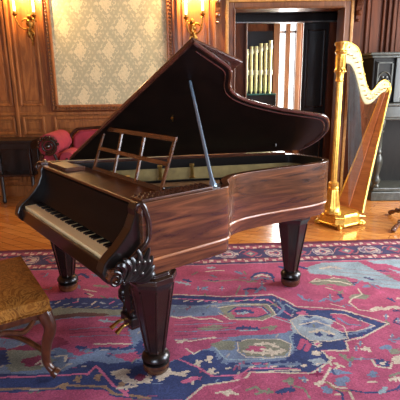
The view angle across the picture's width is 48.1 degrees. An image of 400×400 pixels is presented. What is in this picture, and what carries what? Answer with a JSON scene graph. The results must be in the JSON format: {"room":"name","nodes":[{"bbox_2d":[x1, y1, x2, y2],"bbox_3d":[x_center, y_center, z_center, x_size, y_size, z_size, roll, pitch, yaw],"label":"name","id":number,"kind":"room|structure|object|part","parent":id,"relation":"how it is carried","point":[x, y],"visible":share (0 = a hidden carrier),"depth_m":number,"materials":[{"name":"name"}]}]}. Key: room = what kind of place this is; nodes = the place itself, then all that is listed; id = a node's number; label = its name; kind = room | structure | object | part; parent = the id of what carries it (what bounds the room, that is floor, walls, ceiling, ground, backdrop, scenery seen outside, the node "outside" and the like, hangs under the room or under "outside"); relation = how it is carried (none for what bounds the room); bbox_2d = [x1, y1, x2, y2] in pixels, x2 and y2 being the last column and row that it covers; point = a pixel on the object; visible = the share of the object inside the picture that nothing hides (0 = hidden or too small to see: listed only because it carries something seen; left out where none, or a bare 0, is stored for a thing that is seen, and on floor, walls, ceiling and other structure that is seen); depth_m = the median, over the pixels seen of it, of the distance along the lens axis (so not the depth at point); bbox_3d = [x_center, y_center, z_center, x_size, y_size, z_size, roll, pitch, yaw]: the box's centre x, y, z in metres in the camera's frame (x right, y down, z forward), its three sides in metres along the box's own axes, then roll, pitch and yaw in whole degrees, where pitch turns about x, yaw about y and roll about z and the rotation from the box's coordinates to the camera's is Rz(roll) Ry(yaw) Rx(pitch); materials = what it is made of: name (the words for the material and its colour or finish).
{"room":"music room","nodes":[
{"label":"music room","id":0,"kind":"room"},
{"bbox_2d":[0,0,398,184],"bbox_3d":[0.170,-2.016,5.959,8.200,3.900,0.250,-1,15,0],"label":"wall","id":1,"kind":"structure","parent":0,"point":[220,28],"depth_m":5.88,"materials":[{"name":"brown wood"}]},
{"bbox_2d":[0,37,7,100],"bbox_3d":[-3.069,-2.244,5.751,0.980,1.910,0.012,-1,15,0],"label":"wall panel","id":2,"kind":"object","parent":1,"relation":"attached to","point":[3,89],"depth_m":5.92,"materials":[{"name":"brown wood"}]},
{"bbox_2d":[0,123,11,129],"bbox_3d":[-3.050,-0.996,6.079,0.980,0.090,0.012,-1,15,0],"label":"trim","id":3,"kind":"structure","parent":1,"relation":"attached to","point":[2,125],"depth_m":6.07,"materials":[{"name":"brown wood"}]},
{"bbox_2d":[0,0,13,106],"bbox_3d":[-3.069,-2.241,5.742,1.130,2.060,0.030,-1,15,0],"label":"trim","id":4,"kind":"structure","parent":1,"relation":"attached to","point":[1,6],"depth_m":5.84,"materials":[{"name":"brown wood"}]},
{"bbox_2d":[0,117,16,134],"bbox_3d":[-3.050,-0.994,6.070,1.130,0.240,0.030,-1,15,0],"label":"trim","id":5,"kind":"structure","parent":1,"relation":"attached to","point":[1,118],"depth_m":6.06,"materials":[{"name":"brown wood"}]},
{"bbox_2d":[4,177,22,182],"bbox_3d":[-3.043,-0.500,6.200,1.130,0.540,0.030,-1,15,0],"label":"trim","id":6,"kind":"structure","parent":1,"relation":"attached to","point":[21,178],"depth_m":6.25,"materials":[{"name":"brown wood"}]},
{"bbox_2d":[3,0,27,182],"bbox_3d":[-2.457,-1.794,5.854,0.040,3.200,0.045,-1,15,0],"label":"trim","id":7,"kind":"structure","parent":1,"relation":"attached to","point":[5,7],"depth_m":5.86,"materials":[{"name":"brown wood"}]},
{"bbox_2d":[0,185,31,196],"bbox_3d":[-1.802,-0.141,6.296,4.200,0.160,0.035,-1,15,0],"label":"baseboard","id":8,"kind":"structure","parent":1,"relation":"attached to","point":[11,190],"depth_m":6.28,"materials":[{"name":"brown wood"}]},
{"bbox_2d":[12,0,36,45],"bbox_3d":[-2.189,-2.266,5.643,0.312,0.617,0.156,-1,15,0],"label":"wall sconce","id":9,"kind":"object","parent":1,"relation":"attached to","point":[30,22],"visible":1,"depth_m":5.63,"materials":[{"name":"brown metal"}]},
{"bbox_3d":[-2.253,-2.256,5.638,0.204,0.216,0.071,-10,17,-31],"label":"arm","id":10,"kind":"part","parent":9,"relation":"part of","materials":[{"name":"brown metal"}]},
{"bbox_3d":[-2.104,-2.248,5.629,0.155,0.201,0.071,9,18,33],"label":"arm","id":11,"kind":"part","parent":9,"relation":"part of","materials":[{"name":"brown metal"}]},
{"bbox_2d":[14,0,38,100],"bbox_3d":[-2.254,-2.256,5.751,0.190,1.920,0.012,-1,15,0],"label":"wall panel","id":12,"kind":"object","parent":1,"relation":"attached to","point":[22,7],"depth_m":5.84,"materials":[{"name":"brown wood"}]},
{"bbox_2d":[8,0,44,105],"bbox_3d":[-2.254,-2.253,5.742,0.330,2.060,0.030,-1,15,0],"label":"trim","id":13,"kind":"structure","parent":1,"relation":"attached to","point":[9,1],"depth_m":5.85,"materials":[{"name":"brown wood"}]},
{"bbox_2d":[22,117,45,134],"bbox_3d":[-2.245,-1.006,6.070,0.300,0.240,0.030,-1,15,0],"label":"trim","id":14,"kind":"structure","parent":1,"relation":"attached to","point":[24,119],"depth_m":6.06,"materials":[{"name":"brown wood"}]},
{"bbox_2d":[29,122,39,128],"bbox_3d":[-2.245,-1.008,6.079,0.150,0.090,0.012,-1,15,0],"label":"trim","id":15,"kind":"structure","parent":1,"relation":"attached to","point":[32,125],"depth_m":6.07,"materials":[{"name":"brown wood"}]},
{"bbox_2d":[0,111,114,115],"bbox_3d":[-1.868,-1.166,6.029,4.100,0.040,0.030,-1,15,0],"label":"trim","id":16,"kind":"structure","parent":1,"relation":"attached to","point":[89,112],"depth_m":6.01,"materials":[{"name":"brown wood"}]},
{"bbox_2d":[53,116,109,133],"bbox_3d":[-1.571,-1.016,6.070,0.810,0.240,0.030,-1,15,0],"label":"trim","id":17,"kind":"structure","parent":1,"relation":"attached to","point":[55,118],"depth_m":6.03,"materials":[{"name":"brown wood"}]},
{"bbox_2d":[60,121,103,128],"bbox_3d":[-1.571,-1.018,6.079,0.660,0.090,0.012,-1,15,0],"label":"trim","id":18,"kind":"structure","parent":1,"relation":"attached to","point":[63,125],"depth_m":6.07,"materials":[{"name":"brown wood"}]},
{"bbox_2d":[41,0,173,111],"bbox_3d":[-1.169,-2.273,5.734,1.550,2.120,0.045,-1,15,0],"label":"trim","id":19,"kind":"structure","parent":1,"relation":"attached to","point":[57,105],"depth_m":5.82,"materials":[{"name":"brown wood"}]},
{"bbox_2d":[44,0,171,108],"bbox_3d":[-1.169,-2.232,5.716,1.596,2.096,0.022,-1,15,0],"label":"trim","id":20,"kind":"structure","parent":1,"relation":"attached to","point":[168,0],"depth_m":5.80,"materials":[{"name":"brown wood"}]},
{"bbox_2d":[49,0,167,104],"bbox_3d":[-1.169,-2.277,5.752,1.480,2.050,0.008,-1,15,0],"label":"wallpaper","id":21,"kind":"structure","parent":1,"relation":"attached to","point":[105,51],"depth_m":5.82,"materials":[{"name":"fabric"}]},
{"bbox_2d":[176,0,180,49],"bbox_3d":[-0.268,-1.827,5.854,0.040,3.200,0.045,-1,15,0],"label":"trim","id":22,"kind":"structure","parent":1,"relation":"attached to","point":[177,1],"depth_m":5.72,"materials":[{"name":"brown wood"}]},
{"bbox_2d":[183,0,205,38],"bbox_3d":[-0.069,-2.245,5.657,0.282,0.667,0.156,-1,15,0],"label":"wall sconce","id":23,"kind":"object","parent":1,"relation":"attached to","point":[192,22],"visible":0.89,"depth_m":5.64,"materials":[{"name":"brown metal"}]},
{"bbox_3d":[-0.150,-2.214,5.653,0.071,0.226,0.149,10,18,36],"label":"arm","id":24,"kind":"part","parent":23,"relation":"part of","materials":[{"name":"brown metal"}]},
{"bbox_3d":[-0.011,-2.236,5.649,0.183,0.267,0.071,9,18,33],"label":"arm","id":25,"kind":"part","parent":23,"relation":"part of","materials":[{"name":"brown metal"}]},
{"bbox_2d":[186,0,204,42],"bbox_3d":[-0.057,-2.289,5.751,0.225,1.930,0.012,-1,15,0],"label":"trim","id":26,"kind":"structure","parent":1,"relation":"attached to","point":[194,7],"depth_m":5.73,"materials":[{"name":"brown wood"}]},
{"bbox_2d":[181,0,209,45],"bbox_3d":[-0.057,-2.287,5.742,0.355,2.060,0.030,-1,15,0],"label":"trim","id":27,"kind":"structure","parent":1,"relation":"attached to","point":[182,1],"depth_m":5.73,"materials":[{"name":"brown wood"}]},
{"bbox_2d":[212,0,215,47],"bbox_3d":[0.187,-1.834,5.854,0.040,3.200,0.045,-1,15,0],"label":"trim","id":28,"kind":"structure","parent":1,"relation":"attached to","point":[213,1],"depth_m":5.72,"materials":[{"name":"brown wood"}]},
{"bbox_2d":[215,0,220,23],"bbox_3d":[0.226,-2.402,5.654,0.071,0.340,0.143,-1,15,0],"label":"trim","id":29,"kind":"structure","parent":1,"relation":"attached to","point":[217,2],"depth_m":5.65,"materials":[{"name":"brown wood"}]},
{"bbox_2d":[225,0,354,191],"bbox_3d":[1.157,-1.345,6.121,1.555,2.490,0.285,-1,15,0],"label":"trim","id":30,"kind":"structure","parent":1,"relation":"attached to","point":[232,5],"depth_m":5.70,"materials":[{"name":"brown wood"}]},
{"bbox_2d":[355,0,363,21],"bbox_3d":[2.014,-2.429,5.654,0.071,0.340,0.143,-1,15,0],"label":"trim","id":31,"kind":"structure","parent":1,"relation":"attached to","point":[358,10],"depth_m":5.66,"materials":[{"name":"brown wood"}]},
{"bbox_2d":[359,113,364,145],"bbox_3d":[2.739,-0.762,6.154,1.100,0.900,0.030,-1,15,0],"label":"trim","id":32,"kind":"structure","parent":1,"relation":"attached to","point":[362,117],"depth_m":6.08,"materials":[{"name":"brown wood"}]},
{"bbox_2d":[368,0,380,52],"bbox_3d":[2.245,-2.324,5.751,0.110,1.930,0.012,-1,15,0],"label":"trim","id":33,"kind":"structure","parent":1,"relation":"attached to","point":[375,10],"depth_m":5.77,"materials":[{"name":"brown wood"}]},
{"bbox_2d":[363,0,385,53],"bbox_3d":[2.245,-2.321,5.742,0.240,2.060,0.030,-1,15,0],"label":"trim","id":34,"kind":"structure","parent":1,"relation":"attached to","point":[368,1],"depth_m":5.76,"materials":[{"name":"brown wood"}]},
{"bbox_2d":[384,0,391,51],"bbox_3d":[2.422,-1.868,5.857,0.030,3.200,0.040,-1,15,0],"label":"trim","id":35,"kind":"structure","parent":1,"relation":"attached to","point":[390,1],"depth_m":5.74,"materials":[{"name":"brown wood"}]},
{"bbox_2d":[389,0,395,51],"bbox_3d":[2.585,-2.327,5.742,0.240,2.060,0.030,-1,15,0],"label":"trim","id":36,"kind":"structure","parent":1,"relation":"attached to","point":[394,5],"depth_m":5.75,"materials":[{"name":"brown wood"}]},
{"bbox_2d":[394,0,399,51],"bbox_3d":[2.585,-2.329,5.751,0.110,1.930,0.012,-1,15,0],"label":"trim","id":37,"kind":"structure","parent":1,"relation":"attached to","point":[397,38],"depth_m":5.79,"materials":[{"name":"brown wood"}]},
{"bbox_2d":[0,180,399,250],"bbox_3d":[0.211,0.748,3.506,8.600,0.200,13.200,-1,15,0],"label":"floor","id":38,"kind":"structure","parent":0,"point":[15,234],"depth_m":4.69,"materials":[{"name":"brown wood"}]},
{"bbox_2d":[0,137,39,203],"bbox_3d":[-2.596,-0.397,5.986,0.920,0.835,0.400,-1,15,0],"label":"console table","id":39,"kind":"object","parent":38,"relation":"on","point":[19,156],"visible":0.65,"depth_m":5.98,"materials":[{"name":"brown wood"}]},
{"bbox_3d":[-2.595,-0.305,5.865,0.060,0.720,0.060,-1,15,0],"label":"leg","id":40,"kind":"part","parent":39,"relation":"part of","materials":[{"name":"brown wood"}]},
{"bbox_3d":[-2.599,-0.568,6.106,0.800,0.335,0.020,-1,15,0],"label":"panel","id":41,"kind":"part","parent":39,"relation":"part of","materials":[{"name":"brown wood"}]},
{"bbox_3d":[-2.195,-0.312,5.865,0.060,0.720,0.060,-1,15,0],"label":"leg","id":42,"kind":"part","parent":39,"relation":"part of","materials":[{"name":"brown wood"}]},
{"bbox_3d":[-2.196,-0.385,6.146,0.060,0.720,0.060,-1,15,0],"label":"leg","id":43,"kind":"part","parent":39,"relation":"part of","materials":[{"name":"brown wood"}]},
{"bbox_2d":[36,126,100,160],"bbox_3d":[-1.175,-0.443,5.753,1.576,0.993,0.698,-1,15,0],"label":"settee","id":44,"kind":"object","parent":38,"relation":"on","point":[52,144],"visible":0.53,"depth_m":5.51,"materials":[{"name":"fabric"}]},
{"bbox_3d":[-1.823,-0.480,5.413,0.280,0.594,0.064,-1,15,0],"label":"carved arm","id":45,"kind":"part","parent":44,"relation":"part of"},
{"bbox_3d":[-1.817,-0.458,5.730,0.180,0.340,0.530,-1,15,0],"label":"arm panel","id":46,"kind":"part","parent":44,"relation":"part of","materials":[{"name":"fabric"}]},
{"bbox_2d":[59,147,76,159],"bbox_3d":[-1.608,-0.533,5.573,0.204,0.204,0.347,-1,15,0],"label":"bolster cushion","id":47,"kind":"object","parent":44,"relation":"on","point":[66,154],"visible":0.52,"depth_m":5.41,"materials":[{"name":"fabric"}]},
{"bbox_3d":[-1.063,-0.722,5.914,1.343,0.538,0.056,-1,15,0],"label":"crest rail","id":48,"kind":"part","parent":44,"relation":"part of","materials":[{"name":"brown wood"}]},
{"bbox_3d":[-1.063,-0.733,5.976,1.252,0.445,0.120,-1,15,0],"label":"backrest","id":49,"kind":"part","parent":44,"relation":"part of","materials":[{"name":"fabric"}]},
{"bbox_2d":[0,239,399,399],"bbox_3d":[0.013,0.860,2.673,6.600,0.010,3.633,-1,15,0],"label":"oriental rug","id":50,"kind":"object","parent":38,"relation":"on","point":[236,332],"visible":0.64,"depth_m":2.75,"materials":[{"name":"carpet"}]},
{"bbox_2d":[0,256,60,378],"bbox_3d":[-1.132,0.659,2.466,0.509,0.497,0.739,-10,17,-31],"label":"upholstered stool","id":51,"kind":"object","parent":50,"relation":"on","point":[23,300],"visible":1,"depth_m":2.27,"materials":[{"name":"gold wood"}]},
{"bbox_3d":[-1.134,0.550,2.438,0.420,0.035,0.650,-10,17,-31],"label":"seat rail","id":52,"kind":"part","parent":51,"relation":"part of","materials":[{"name":"brown wood"}]},
{"bbox_3d":[-1.135,0.471,2.417,0.465,0.108,0.697,-10,17,-31],"label":"seat","id":53,"kind":"part","parent":51,"relation":"part of","materials":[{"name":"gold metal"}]},
{"bbox_3d":[-1.134,0.516,2.429,0.478,0.011,0.710,-10,17,-31],"label":"nail trim","id":54,"kind":"part","parent":51,"relation":"part of","materials":[{"name":"brown metal"}]},
{"bbox_3d":[-0.784,0.744,2.317,0.099,0.399,0.081,8,17,30],"label":"leg","id":55,"kind":"part","parent":51,"relation":"part of","materials":[{"name":"brown wood"}]},
{"bbox_2d":[15,37,329,375],"bbox_3d":[-0.097,-0.153,3.105,1.958,1.729,1.499,-12,18,-36],"label":"grand piano","id":56,"kind":"object","parent":50,"relation":"on","point":[153,192],"visible":1,"depth_m":2.74,"materials":[{"name":"brown wood"}]},
{"bbox_3d":[-1.005,0.338,3.324,0.240,0.484,0.240,-12,18,-36],"label":"leg","id":57,"kind":"part","parent":56,"relation":"part of","materials":[{"name":"brown wood"}]},
{"bbox_3d":[-0.424,0.497,2.687,0.040,0.420,0.080,-12,18,-36],"label":"lyre panel","id":58,"kind":"part","parent":56,"relation":"part of","materials":[{"name":"brown wood"}]},
{"bbox_3d":[-0.316,0.161,2.080,0.208,0.302,0.038,-12,18,-36],"label":"cheek roll moulding","id":59,"kind":"part","parent":56,"relation":"part of","materials":[{"name":"brown wood"}]},
{"bbox_3d":[-0.409,-0.260,2.616,0.018,0.025,0.815,-12,18,-36],"label":"desk rail","id":60,"kind":"part","parent":56,"relation":"part of","materials":[{"name":"brown wood"}]},
{"bbox_3d":[-0.375,-0.389,2.617,0.021,0.028,0.825,-12,18,-36],"label":"desk rail","id":61,"kind":"part","parent":56,"relation":"part of","materials":[{"name":"brown wood"}]},
{"bbox_3d":[-0.242,0.582,2.352,0.240,0.484,0.240,-12,18,-36],"label":"leg","id":62,"kind":"part","parent":56,"relation":"part of","materials":[{"name":"brown wood"}]},
{"bbox_3d":[-0.249,-0.311,3.285,1.818,0.017,0.055,-3,15,-9],"label":"lid hinge rail","id":63,"kind":"part","parent":56,"relation":"part of","materials":[{"name":"brown wood"}]},
{"bbox_2d":[131,184,212,201],"bbox_3d":[-0.134,-0.039,2.257,0.430,0.013,0.108,-12,18,-36],"label":"panel","id":64,"kind":"object","parent":56,"relation":"attached to","point":[187,191],"depth_m":2.22,"materials":[{"name":"brown wood"}]},
{"bbox_3d":[0.055,-0.583,2.819,1.835,0.727,0.860,-4,15,-10],"label":"lid","id":65,"kind":"part","parent":56,"relation":"part of","materials":[{"name":"paint"}]},
{"bbox_3d":[0.080,-0.582,2.816,1.822,0.733,0.847,-4,15,-11],"label":"lid edge moulding","id":66,"kind":"part","parent":56,"relation":"part of","materials":[{"name":"brown wood"}]},
{"bbox_3d":[-0.038,0.024,3.188,1.687,0.017,1.432,-12,18,-36],"label":"rim moulding","id":67,"kind":"part","parent":56,"relation":"part of","materials":[{"name":"brown wood"}]},
{"bbox_3d":[0.687,0.306,3.349,0.240,0.484,0.240,-12,18,-36],"label":"leg","id":68,"kind":"part","parent":56,"relation":"part of","materials":[{"name":"brown wood"}]},
{"bbox_2d":[246,31,275,152],"bbox_3d":[0.959,-1.597,7.468,0.545,2.300,0.450,-1,15,0],"label":"pipe organ","id":69,"kind":"object","parent":38,"relation":"on","point":[259,43],"visible":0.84,"depth_m":7.29,"materials":[{"name":"gold metal"}]},
{"bbox_2d":[314,41,391,230],"bbox_3d":[1.719,-0.693,4.802,0.985,1.887,0.415,-10,17,-32],"label":"pedal harp","id":70,"kind":"object","parent":38,"relation":"on","point":[343,209],"visible":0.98,"depth_m":4.77,"materials":[{"name":"gold metal"}]},
{"bbox_2d":[360,52,399,200],"bbox_3d":[2.786,-0.941,5.781,1.440,1.835,0.520,-1,15,0],"label":"fireplace","id":71,"kind":"object","parent":38,"relation":"on","point":[378,66],"visible":0.59,"depth_m":5.74,"materials":[{"name":"grey wood"}]},
{"bbox_3d":[2.773,-1.822,5.591,1.440,0.035,0.440,-1,15,0],"label":"cornice","id":72,"kind":"part","parent":71,"relation":"part of","materials":[{"name":"grey wood"}]},
{"bbox_3d":[2.778,-1.794,5.614,1.390,0.030,0.410,-1,15,0],"label":"cornice moulding","id":73,"kind":"part","parent":71,"relation":"part of","materials":[{"name":"grey wood"}]},
{"bbox_3d":[2.834,-1.069,5.763,1.280,0.030,0.490,-1,15,0],"label":"frieze moulding","id":74,"kind":"part","parent":71,"relation":"part of","materials":[{"name":"grey wood"}]},
{"bbox_2d":[369,180,399,191],"bbox_3d":[2.847,-0.200,5.995,1.260,0.050,0.485,-1,15,0],"label":"shelf","id":75,"kind":"object","parent":71,"relation":"attached to","point":[384,185],"depth_m":5.82,"materials":[{"name":"black wood"}]},
{"bbox_3d":[2.258,-1.469,5.509,0.220,0.470,0.015,-1,15,0],"label":"carved door","id":76,"kind":"part","parent":71,"relation":"part of","materials":[{"name":"grey wood"}]},
{"bbox_3d":[2.840,-0.709,6.085,1.200,0.890,0.030,-1,15,0],"label":"panel","id":77,"kind":"part","parent":71,"relation":"part of","materials":[{"name":"grey wood"}]},
{"bbox_3d":[2.423,-1.471,5.506,0.080,0.530,0.060,-1,15,0],"label":"corner post","id":78,"kind":"part","parent":71,"relation":"part of","materials":[{"name":"grey wood"}]},
{"bbox_2d":[388,207,399,231],"bbox_3d":[2.297,-0.382,4.732,0.704,1.300,0.674,-1,15,0],"label":"music stand","id":79,"kind":"object","parent":38,"relation":"on","point":[394,228],"visible":1,"depth_m":4.64,"materials":[{"name":"brown wood"}]},
{"bbox_2d":[247,23,302,153],"bbox_3d":[1.397,-2.499,7.724,2.030,3.900,0.200,-1,15,0],"label":"wall","id":80,"kind":"structure","parent":0,"point":[251,27],"depth_m":7.59,"materials":[{"name":"brown wood"}]},
{"bbox_2d":[245,23,247,152],"bbox_3d":[0.691,-1.445,6.835,0.025,2.335,0.150,-1,15,0],"label":"trim","id":81,"kind":"structure","parent":80,"relation":"attached to","point":[246,24],"depth_m":6.60,"materials":[{"name":"brown wood"}]},
{"bbox_2d":[272,24,280,106],"bbox_3d":[1.302,-1.837,7.768,0.110,2.400,0.050,-1,15,0],"label":"trim","id":82,"kind":"structure","parent":80,"relation":"attached to","point":[276,29],"depth_m":7.60,"materials":[{"name":"brown wood"}]},
{"bbox_2d":[278,23,295,108],"bbox_3d":[1.491,-2.086,7.781,0.275,1.870,0.140,-1,15,0],"label":"window","id":83,"kind":"structure","parent":80,"relation":"in","point":[287,31],"depth_m":7.72,"materials":[{"name":"white glass"}]},
{"bbox_2d":[292,23,301,153],"bbox_3d":[1.672,-1.842,7.768,0.080,2.400,0.050,-1,15,0],"label":"trim","id":84,"kind":"structure","parent":80,"relation":"attached to","point":[299,25],"depth_m":7.63,"materials":[{"name":"brown wood"}]},
{"bbox_3d":[2.488,-2.490,7.627,0.150,3.900,3.200,-1,15,0],"label":"wall","id":85,"kind":"structure","parent":0,"visible":0},
{"bbox_2d":[235,20,336,22],"bbox_3d":[1.396,-2.586,6.502,2.030,0.020,0.020,-1,15,0],"label":"trim","id":86,"kind":"structure","parent":85,"relation":"attached to","point":[328,20],"depth_m":6.49,"materials":[{"name":"wood"}]},
{"bbox_2d":[298,22,328,156],"bbox_3d":[1.723,-1.465,6.852,0.370,2.335,0.075,-1,15,0],"label":"door","id":87,"kind":"structure","parent":85,"relation":"in","point":[315,35],"depth_m":6.72,"materials":[{"name":"brown wood"}]},
{"bbox_3d":[1.732,-0.910,6.972,0.270,0.800,0.025,-1,15,0],"label":"panel moulding","id":88,"kind":"part","parent":87,"relation":"part of","materials":[{"name":"brown wood"}]},
{"bbox_3d":[1.716,-1.954,6.697,0.270,1.120,0.025,-1,15,0],"label":"panel moulding","id":89,"kind":"part","parent":87,"relation":"part of","materials":[{"name":"black wood"}]},
{"bbox_2d":[322,22,336,168],"bbox_3d":[2.168,-1.474,6.859,0.520,2.335,0.100,-1,15,0],"label":"trim","id":90,"kind":"structure","parent":85,"relation":"attached to","point":[332,25],"depth_m":6.73,"materials":[{"name":"brown wood"}]},
{"bbox_3d":[0.298,-2.457,7.627,0.170,3.900,3.200,-1,15,0],"label":"wall","id":91,"kind":"structure","parent":0,"visible":0},
{"bbox_2d":[235,23,244,96],"bbox_3d":[0.538,-1.449,6.859,0.280,2.335,0.100,-1,15,0],"label":"trim","id":92,"kind":"structure","parent":91,"relation":"attached to","point":[240,27],"depth_m":6.63,"materials":[{"name":"brown wood"}]},
{"bbox_2d":[235,11,337,13],"bbox_3d":[1.395,-2.659,6.209,2.030,0.060,0.550,-1,15,0],"label":"trim","id":93,"kind":"structure","parent":91,"relation":"attached to","point":[309,11],"depth_m":6.41,"materials":[{"name":"brown wood"}]},
{"bbox_2d":[235,13,337,23],"bbox_3d":[1.393,-2.816,6.503,2.030,0.465,0.100,-1,15,0],"label":"trim","id":94,"kind":"structure","parent":91,"relation":"attached to","point":[284,16],"depth_m":6.50,"materials":[{"name":"brown wood"}]}
]}

